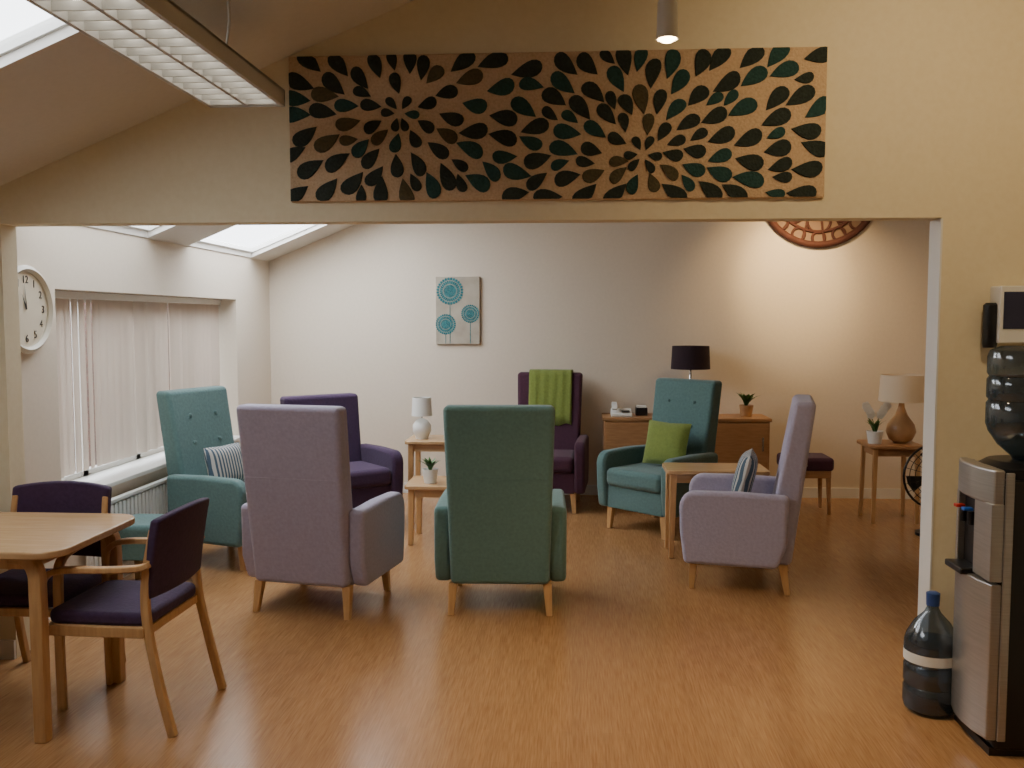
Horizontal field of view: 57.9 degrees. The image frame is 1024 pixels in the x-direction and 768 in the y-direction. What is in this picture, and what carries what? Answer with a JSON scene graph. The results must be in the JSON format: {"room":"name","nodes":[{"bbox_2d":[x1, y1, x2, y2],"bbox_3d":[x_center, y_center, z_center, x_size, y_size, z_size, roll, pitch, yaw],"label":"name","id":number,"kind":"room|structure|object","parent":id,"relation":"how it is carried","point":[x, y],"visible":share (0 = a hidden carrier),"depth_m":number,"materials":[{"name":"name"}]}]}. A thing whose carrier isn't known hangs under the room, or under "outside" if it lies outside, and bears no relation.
{"room":"care facility","nodes":[
{"label":"care facility","id":0,"kind":"room"},
{"bbox_2d":[16,226,270,567],"bbox_3d":[-2.728,0.294,3.467,0.300,2.130,10.900,0,4,4],"label":"wall","id":1,"kind":"structure","parent":0,"point":[68,258],"depth_m":5.91,"materials":[{"name":"white paint"}]},
{"bbox_2d":[18,265,52,353],"bbox_3d":[-2.470,-0.379,4.704,0.045,0.450,0.450,0,4,4],"label":"wall clock","id":2,"kind":"object","parent":1,"relation":"attached to","point":[35,299],"visible":0.54,"depth_m":4.76,"materials":[{"name":"beige plastic"}]},
{"bbox_2d":[49,561,133,619],"bbox_3d":[-2.367,1.099,6.569,0.018,0.090,4.150,0,4,4],"label":"baseboard","id":3,"kind":"structure","parent":1,"relation":"attached to","point":[123,562],"depth_m":5.78,"materials":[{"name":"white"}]},
{"bbox_2d":[61,299,167,480],"bbox_3d":[-2.637,-0.029,6.402,0.050,1.165,2.700,0,4,4],"label":"frame","id":4,"kind":"object","parent":1,"relation":"attached to","point":[96,468],"visible":0.02,"depth_m":5.74,"materials":[{"name":"white"}]},
{"bbox_2d":[86,476,167,565],"bbox_3d":[-2.344,0.844,6.359,0.060,0.430,2.230,0,4,4],"label":"radiator","id":5,"kind":"object","parent":1,"relation":"attached to","point":[151,498],"visible":0.12,"depth_m":5.89,"materials":[{"name":"white metal"}]},
{"bbox_2d":[55,291,220,477],"bbox_3d":[-2.528,-0.072,6.385,0.050,1.072,2.674,0,4,4],"label":"vertical blind","id":6,"kind":"object","parent":1,"relation":"attached to","point":[130,332],"visible":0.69,"depth_m":6.07,"materials":[{"name":"white fabric"}]},
{"bbox_2d":[71,435,239,486],"bbox_3d":[-2.473,0.539,6.431,0.280,0.028,2.700,0,4,4],"label":"window sill","id":7,"kind":"structure","parent":1,"relation":"attached to","point":[116,475],"depth_m":5.96,"materials":[{"name":"white"}]},
{"bbox_2d":[0,0,412,261],"bbox_3d":[0.664,-1.350,3.126,7.100,1.444,10.900,0,4,4],"label":"ceiling","id":8,"kind":"structure","parent":0,"point":[63,92],"depth_m":3.78,"materials":[{"name":"paint"}]},
{"bbox_2d":[0,17,66,55],"bbox_3d":[-1.925,-1.057,2.486,0.835,0.373,1.440,0,4,4],"label":"window","id":9,"kind":"structure","parent":8,"relation":"attached to","point":[52,24],"depth_m":3.17,"materials":[{"name":"white"}]},
{"bbox_2d":[125,226,159,230],"bbox_3d":[-1.844,-1.210,5.287,1.205,0.525,1.450,0,4,4],"label":"window","id":10,"kind":"structure","parent":8,"relation":"attached to","point":[146,228],"depth_m":6.00,"materials":[{"name":"white glass"}]},
{"bbox_2d":[26,0,284,107],"bbox_3d":[-1.127,-1.163,2.264,0.300,0.345,2.720,0,4,4],"label":"linear pendant light","id":11,"kind":"object","parent":8,"relation":"hanging from","point":[160,37],"visible":1,"depth_m":2.90,"materials":[{"name":"grey metal"}]},
{"bbox_2d":[198,225,314,252],"bbox_3d":[-1.710,-1.351,7.303,1.205,0.525,1.300,0,4,4],"label":"window","id":12,"kind":"structure","parent":8,"relation":"attached to","point":[303,227],"depth_m":7.95,"materials":[{"name":"white glass"}]},
{"bbox_2d":[0,493,1023,767],"bbox_3d":[0.615,1.422,3.324,7.200,0.100,10.900,0,4,4],"label":"floor","id":13,"kind":"structure","parent":0,"point":[632,665],"depth_m":4.17,"materials":[{"name":"brown wood"}]},
{"bbox_2d":[0,481,125,710],"bbox_3d":[-2.062,0.892,4.039,0.508,0.863,0.547,0,4,4],"label":"dining chair","id":14,"kind":"object","parent":13,"relation":"on","point":[47,496],"visible":0.51,"depth_m":4.17,"materials":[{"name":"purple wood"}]},
{"bbox_2d":[0,512,134,742],"bbox_3d":[-2.088,0.966,3.803,0.870,0.742,0.700,0,4,4],"label":"dining table","id":15,"kind":"object","parent":13,"relation":"on","point":[28,540],"visible":0.91,"depth_m":3.54,"materials":[{"name":"brown wood"}]},
{"bbox_2d":[46,497,226,737],"bbox_3d":[-1.536,0.910,3.781,0.547,0.863,0.508,0,4,6],"label":"dining chair","id":16,"kind":"object","parent":13,"relation":"on","point":[174,540],"visible":0.91,"depth_m":3.62,"materials":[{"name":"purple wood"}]},
{"bbox_2d":[118,514,191,578],"bbox_3d":[-2.143,1.011,5.538,0.400,0.410,0.360,0,4,4],"label":"footstool","id":17,"kind":"object","parent":13,"relation":"on","point":[140,528],"visible":0.24,"depth_m":5.36,"materials":[{"name":"teal fabric"}]},
{"bbox_2d":[118,514,162,537],"bbox_3d":[-2.143,0.862,5.528,0.400,0.110,0.360,0,4,4],"label":"cushion","id":18,"kind":"object","parent":17,"relation":"on","point":[141,526],"depth_m":5.36,"materials":[{"name":"teal fabric"}]},
{"bbox_2d":[156,386,246,570],"bbox_3d":[-1.891,0.602,6.229,0.756,1.130,0.704,2,4,24],"label":"armchair","id":19,"kind":"object","parent":13,"relation":"on","point":[192,420],"visible":0.52,"depth_m":6.06,"materials":[{"name":"teal fabric"}]},
{"bbox_2d":[204,442,244,481],"bbox_3d":[-1.903,0.542,6.153,0.147,0.272,0.340,2,4,24],"label":"striped throw pillow","id":20,"kind":"object","parent":19,"relation":"on","point":[226,460],"visible":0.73,"depth_m":6.08,"materials":[{"name":"fabric"}]},
{"bbox_2d":[236,404,404,619],"bbox_3d":[-1.079,0.664,5.203,0.732,1.150,0.759,1,4,15],"label":"armchair","id":21,"kind":"object","parent":13,"relation":"on","point":[301,524],"visible":1,"depth_m":4.90,"materials":[{"name":"fabric"}]},
{"bbox_2d":[280,393,403,507],"bbox_3d":[-1.352,0.602,7.157,0.774,1.000,0.740,-3,5,-36],"label":"armchair","id":22,"kind":"object","parent":13,"relation":"on","point":[375,470],"visible":0.48,"depth_m":7.15,"materials":[{"name":"purple fabric"}]},
{"bbox_2d":[350,461,390,489],"bbox_3d":[-1.282,0.704,7.070,0.576,0.140,0.495,-3,5,-36],"label":"seat cushion","id":23,"kind":"object","parent":22,"relation":"on","point":[365,475],"depth_m":6.98,"materials":[{"name":"purple fabric"}]},
{"bbox_2d":[405,435,444,480],"bbox_3d":[-0.647,0.756,7.681,0.420,0.620,0.440,0,4,4],"label":"side table","id":24,"kind":"object","parent":13,"relation":"on","point":[434,443],"visible":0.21,"depth_m":7.50,"materials":[{"name":"brown wood"}]},
{"bbox_2d":[412,397,431,438],"bbox_3d":[-0.740,0.279,7.604,0.170,0.340,0.170,0,4,4],"label":"table lamp","id":25,"kind":"object","parent":24,"relation":"on","point":[421,406],"visible":1,"depth_m":7.54,"materials":[{"name":"white ceramic"}]},
{"bbox_2d":[404,476,446,544],"bbox_3d":[-0.520,0.918,6.729,0.460,0.430,0.440,0,4,4],"label":"side table","id":26,"kind":"object","parent":13,"relation":"on","point":[416,487],"visible":0.49,"depth_m":6.56,"materials":[{"name":"brown wood"}]},
{"bbox_2d":[420,457,438,483],"bbox_3d":[-0.591,0.613,6.646,0.176,0.187,0.164,-2,4,-25],"label":"potted plant","id":27,"kind":"object","parent":26,"relation":"on","point":[430,474],"visible":1,"depth_m":6.60,"materials":[{"name":"green plant"}]},
{"bbox_2d":[434,405,566,615],"bbox_3d":[-0.057,0.663,5.215,0.718,1.150,0.759,0,4,2],"label":"armchair","id":28,"kind":"object","parent":13,"relation":"on","point":[500,518],"visible":1,"depth_m":4.90,"materials":[{"name":"teal fabric"}]},
{"bbox_2d":[518,372,588,513],"bbox_3d":[0.297,0.482,7.949,0.704,1.130,0.756,1,4,8],"label":"armchair","id":29,"kind":"object","parent":13,"relation":"on","point":[571,449],"visible":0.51,"depth_m":7.89,"materials":[{"name":"fabric"}]},
{"bbox_2d":[529,369,572,425],"bbox_3d":[0.346,0.116,8.212,0.383,0.488,0.252,1,4,8],"label":"throw blanket","id":30,"kind":"object","parent":29,"relation":"on","point":[553,387],"visible":0.88,"depth_m":8.14,"materials":[{"name":"fabric"}]},
{"bbox_2d":[553,449,573,472],"bbox_3d":[0.280,0.650,7.836,0.524,0.140,0.495,1,4,8],"label":"seat cushion","id":31,"kind":"object","parent":29,"relation":"on","point":[563,462],"depth_m":7.58,"materials":[{"name":"fabric"}]},
{"bbox_2d":[597,378,721,539],"bbox_3d":[1.156,0.541,7.102,0.756,1.130,0.704,-4,5,-43],"label":"armchair","id":32,"kind":"object","parent":13,"relation":"on","point":[624,482],"visible":0.66,"depth_m":7.07,"materials":[{"name":"teal fabric"}]},
{"bbox_2d":[607,463,661,492],"bbox_3d":[1.064,0.707,7.027,0.495,0.140,0.524,-4,5,-43],"label":"seat cushion","id":33,"kind":"object","parent":32,"relation":"on","point":[623,477],"depth_m":6.90,"materials":[{"name":"teal fabric"}]},
{"bbox_2d":[642,420,691,463],"bbox_3d":[1.177,0.455,7.047,0.156,0.330,0.401,-4,5,-42],"label":"throw pillow","id":34,"kind":"object","parent":32,"relation":"on","point":[665,440],"visible":0.91,"depth_m":6.99,"materials":[{"name":"fabric"}]},
{"bbox_2d":[601,413,771,475],"bbox_3d":[1.507,0.657,8.118,1.430,0.757,0.440,0,4,4],"label":"sideboard","id":35,"kind":"object","parent":13,"relation":"on","point":[736,434],"visible":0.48,"depth_m":7.89,"materials":[{"name":"brown wood"}]},
{"bbox_2d":[611,402,631,416],"bbox_3d":[0.956,0.219,8.089,0.180,0.118,0.180,0,4,4],"label":"telephone","id":36,"kind":"object","parent":35,"relation":"on","point":[615,412],"visible":1,"depth_m":8.03,"materials":[{"name":"white plastic"}]},
{"bbox_2d":[635,405,647,415],"bbox_3d":[1.141,0.231,8.158,0.100,0.085,0.120,0,4,4],"label":"clock","id":37,"kind":"object","parent":35,"relation":"on","point":[640,410],"visible":1,"depth_m":8.10,"materials":[{"name":"black plastic"}]},
{"bbox_2d":[671,345,709,378],"bbox_3d":[1.558,-0.027,8.082,0.340,0.610,0.340,0,4,4],"label":"table lamp","id":38,"kind":"object","parent":35,"relation":"on","point":[686,357],"visible":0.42,"depth_m":7.93,"materials":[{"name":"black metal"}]},
{"bbox_2d":[737,392,756,416],"bbox_3d":[2.020,0.175,8.019,0.200,0.215,0.238,4,6,44],"label":"potted plant","id":39,"kind":"object","parent":35,"relation":"on","point":[746,409],"visible":1,"depth_m":8.00,"materials":[{"name":"green plant"}]},
{"bbox_2d":[662,462,769,558],"bbox_3d":[1.376,0.862,6.308,0.680,0.600,0.360,0,4,4],"label":"coffee table","id":40,"kind":"object","parent":13,"relation":"on","point":[676,473],"visible":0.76,"depth_m":6.19,"materials":[{"name":"brown wood"}]},
{"bbox_2d":[679,394,815,595],"bbox_3d":[1.442,0.641,5.667,0.756,1.130,0.732,1,4,16],"label":"armchair","id":41,"kind":"object","parent":13,"relation":"on","point":[757,528],"visible":1,"depth_m":5.34,"materials":[{"name":"fabric"}]},
{"bbox_2d":[731,448,757,491],"bbox_3d":[1.425,0.566,5.667,0.154,0.310,0.362,1,4,14],"label":"striped throw pillow","id":42,"kind":"object","parent":41,"relation":"on","point":[745,473],"visible":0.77,"depth_m":5.52,"materials":[{"name":"fabric"}]},
{"bbox_2d":[777,453,833,514],"bbox_3d":[2.443,0.828,7.731,0.400,0.470,0.340,0,4,4],"label":"upholstered stool","id":43,"kind":"object","parent":13,"relation":"on","point":[819,465],"visible":0.59,"depth_m":7.57,"materials":[{"name":"fabric"}]},
{"bbox_2d":[777,453,833,470],"bbox_3d":[2.443,0.648,7.719,0.400,0.110,0.340,0,4,4],"label":"cushion","id":44,"kind":"object","parent":43,"relation":"on","point":[816,461],"depth_m":7.55,"materials":[{"name":"fabric"}]},
{"bbox_2d":[857,439,922,523],"bbox_3d":[3.011,0.776,7.389,0.420,0.620,0.400,0,4,4],"label":"side table","id":45,"kind":"object","parent":13,"relation":"on","point":[887,448],"visible":0.72,"depth_m":7.24,"materials":[{"name":"brown wood"}]},
{"bbox_2d":[862,402,891,443],"bbox_3d":[2.889,0.304,7.296,0.218,0.334,0.158,3,5,33],"label":"potted orchid","id":46,"kind":"object","parent":45,"relation":"on","point":[874,436],"visible":1,"depth_m":7.28,"materials":[{"name":"white ceramic"}]},
{"bbox_2d":[878,374,924,442],"bbox_3d":[3.091,0.197,7.343,0.350,0.540,0.350,0,4,4],"label":"table lamp","id":47,"kind":"object","parent":45,"relation":"on","point":[901,389],"visible":0.99,"depth_m":7.25,"materials":[{"name":"beige ceramic"}]},
{"bbox_2d":[903,446,922,535],"bbox_3d":[3.127,0.774,6.858,0.498,0.699,0.240,0,4,4],"label":"floor fan","id":48,"kind":"object","parent":13,"relation":"on","point":[914,482],"visible":0.2,"depth_m":6.80,"materials":[{"name":"black plastic"}]},
{"bbox_2d":[945,455,1023,756],"bbox_3d":[1.890,0.608,3.493,0.385,1.500,0.344,0,4,4],"label":"water cooler","id":49,"kind":"object","parent":13,"relation":"on","point":[987,680],"visible":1,"depth_m":3.38,"materials":[{"name":"silver plastic"}]},
{"bbox_2d":[945,558,975,573],"bbox_3d":[1.739,0.705,3.575,0.075,0.025,0.150,0,4,4],"label":"drip tray","id":50,"kind":"object","parent":49,"relation":"on","point":[960,565],"depth_m":3.56,"materials":[{"name":"black plastic"}]},
{"bbox_2d":[960,507,966,520],"bbox_3d":[1.754,0.505,3.596,0.024,0.050,0.024,0,4,4],"label":"tap","id":51,"kind":"object","parent":49,"relation":"on","point":[963,514],"depth_m":3.59,"materials":[{"name":"black plastic"}]},
{"bbox_2d":[967,511,974,524],"bbox_3d":[1.750,0.510,3.526,0.024,0.050,0.024,0,4,4],"label":"tap","id":52,"kind":"object","parent":49,"relation":"on","point":[970,520],"depth_m":3.52,"materials":[{"name":"black plastic"}]},
{"bbox_2d":[0,0,1023,658],"bbox_3d":[0.775,-0.403,4.110,6.600,3.431,0.120,0,4,4],"label":"wall","id":53,"kind":"structure","parent":0,"point":[925,98],"depth_m":4.00,"materials":[{"name":"beige paint"}]},
{"bbox_2d":[0,639,951,682],"bbox_3d":[-0.127,1.264,4.218,4.800,0.090,0.016,0,4,4],"label":"baseboard","id":54,"kind":"structure","parent":53,"relation":"attached to","point":[7,647],"depth_m":4.08,"materials":[{"name":"white"}]},
{"bbox_2d":[288,46,827,202],"bbox_3d":[0.177,-1.121,4.023,2.330,0.635,0.029,0,4,4],"label":"wall art","id":55,"kind":"object","parent":53,"relation":"attached to","point":[720,123],"depth_m":4.01},
{"bbox_2d":[916,218,942,681],"bbox_3d":[1.843,0.301,4.088,0.008,2.030,0.128,0,4,4],"label":"trim","id":56,"kind":"structure","parent":53,"relation":"attached to","point":[936,226],"depth_m":4.07,"materials":[{"name":"white paint"}]},
{"bbox_2d":[982,286,1023,347],"bbox_3d":[2.132,-0.284,3.915,0.265,0.260,0.104,0,4,4],"label":"intercom","id":57,"kind":"object","parent":53,"relation":"attached to","point":[1003,317],"visible":1,"depth_m":3.88,"materials":[{"name":"white"}]},
{"bbox_2d":[269,220,930,488],"bbox_3d":[1.012,-0.705,8.423,7.100,3.431,0.200,0,4,4],"label":"wall","id":58,"kind":"structure","parent":0,"point":[353,308],"depth_m":8.33,"materials":[{"name":"white paint"}]},
{"bbox_2d":[436,277,479,343],"bbox_3d":[-0.494,-0.668,8.407,0.405,0.610,0.032,0,4,4],"label":"picture","id":59,"kind":"object","parent":58,"relation":"attached to","point":[457,298],"visible":1,"depth_m":8.39},
{"bbox_2d":[436,314,455,334],"bbox_3d":[-0.603,-0.543,8.408,0.189,0.189,0.001,0,4,4],"label":"flower","id":60,"kind":"object","parent":59,"relation":"on","point":[445,321],"depth_m":8.41,"materials":[{"name":"teal paint"}]},
{"bbox_2d":[436,277,462,304],"bbox_3d":[-0.563,-0.842,8.384,0.248,0.248,0.001,0,4,4],"label":"flower","id":61,"kind":"object","parent":59,"relation":"on","point":[447,292],"depth_m":8.38,"materials":[{"name":"teal paint"}]},
{"bbox_2d":[461,305,478,322],"bbox_3d":[-0.379,-0.636,8.386,0.170,0.170,0.001,0,4,4],"label":"flower","id":62,"kind":"object","parent":59,"relation":"on","point":[467,313],"depth_m":8.38,"materials":[{"name":"teal paint"}]},
{"bbox_2d":[403,483,920,498],"bbox_3d":[0.955,0.969,8.434,6.400,0.090,0.018,0,4,4],"label":"baseboard","id":63,"kind":"structure","parent":58,"relation":"attached to","point":[881,493],"depth_m":8.29,"materials":[{"name":"white"}]},
{"bbox_2d":[767,221,870,247],"bbox_3d":[2.701,-1.740,8.117,1.090,1.090,0.060,0,4,4],"label":"panel","id":64,"kind":"object","parent":58,"relation":"attached to","point":[811,234],"visible":0.16,"depth_m":8.14,"materials":[{"name":"brown wood"}]},
{"bbox_2d":[655,0,678,43],"bbox_3d":[0.555,-1.628,3.291,0.084,0.813,0.084,-1,3,-10],"label":"ceiling spotlight","id":65,"kind":"object","parent":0,"point":[667,10],"depth_m":3.28,"materials":[{"name":"white metal"}]},
{"label":"outside","id":66,"kind":"structure","parent":0,"visible":0},
{"bbox_3d":[-7.119,1.223,7.592,8.800,0.100,22.000,0,4,4],"label":"ground","id":67,"kind":"structure","parent":66,"visible":0},
{"bbox_2d":[69,302,169,470],"bbox_3d":[-4.925,0.081,8.873,0.200,2.000,15.000,0,4,4],"label":"wall","id":68,"kind":"structure","parent":67,"relation":"on","point":[69,302],"depth_m":10.33,"materials":[{"name":"paint"}]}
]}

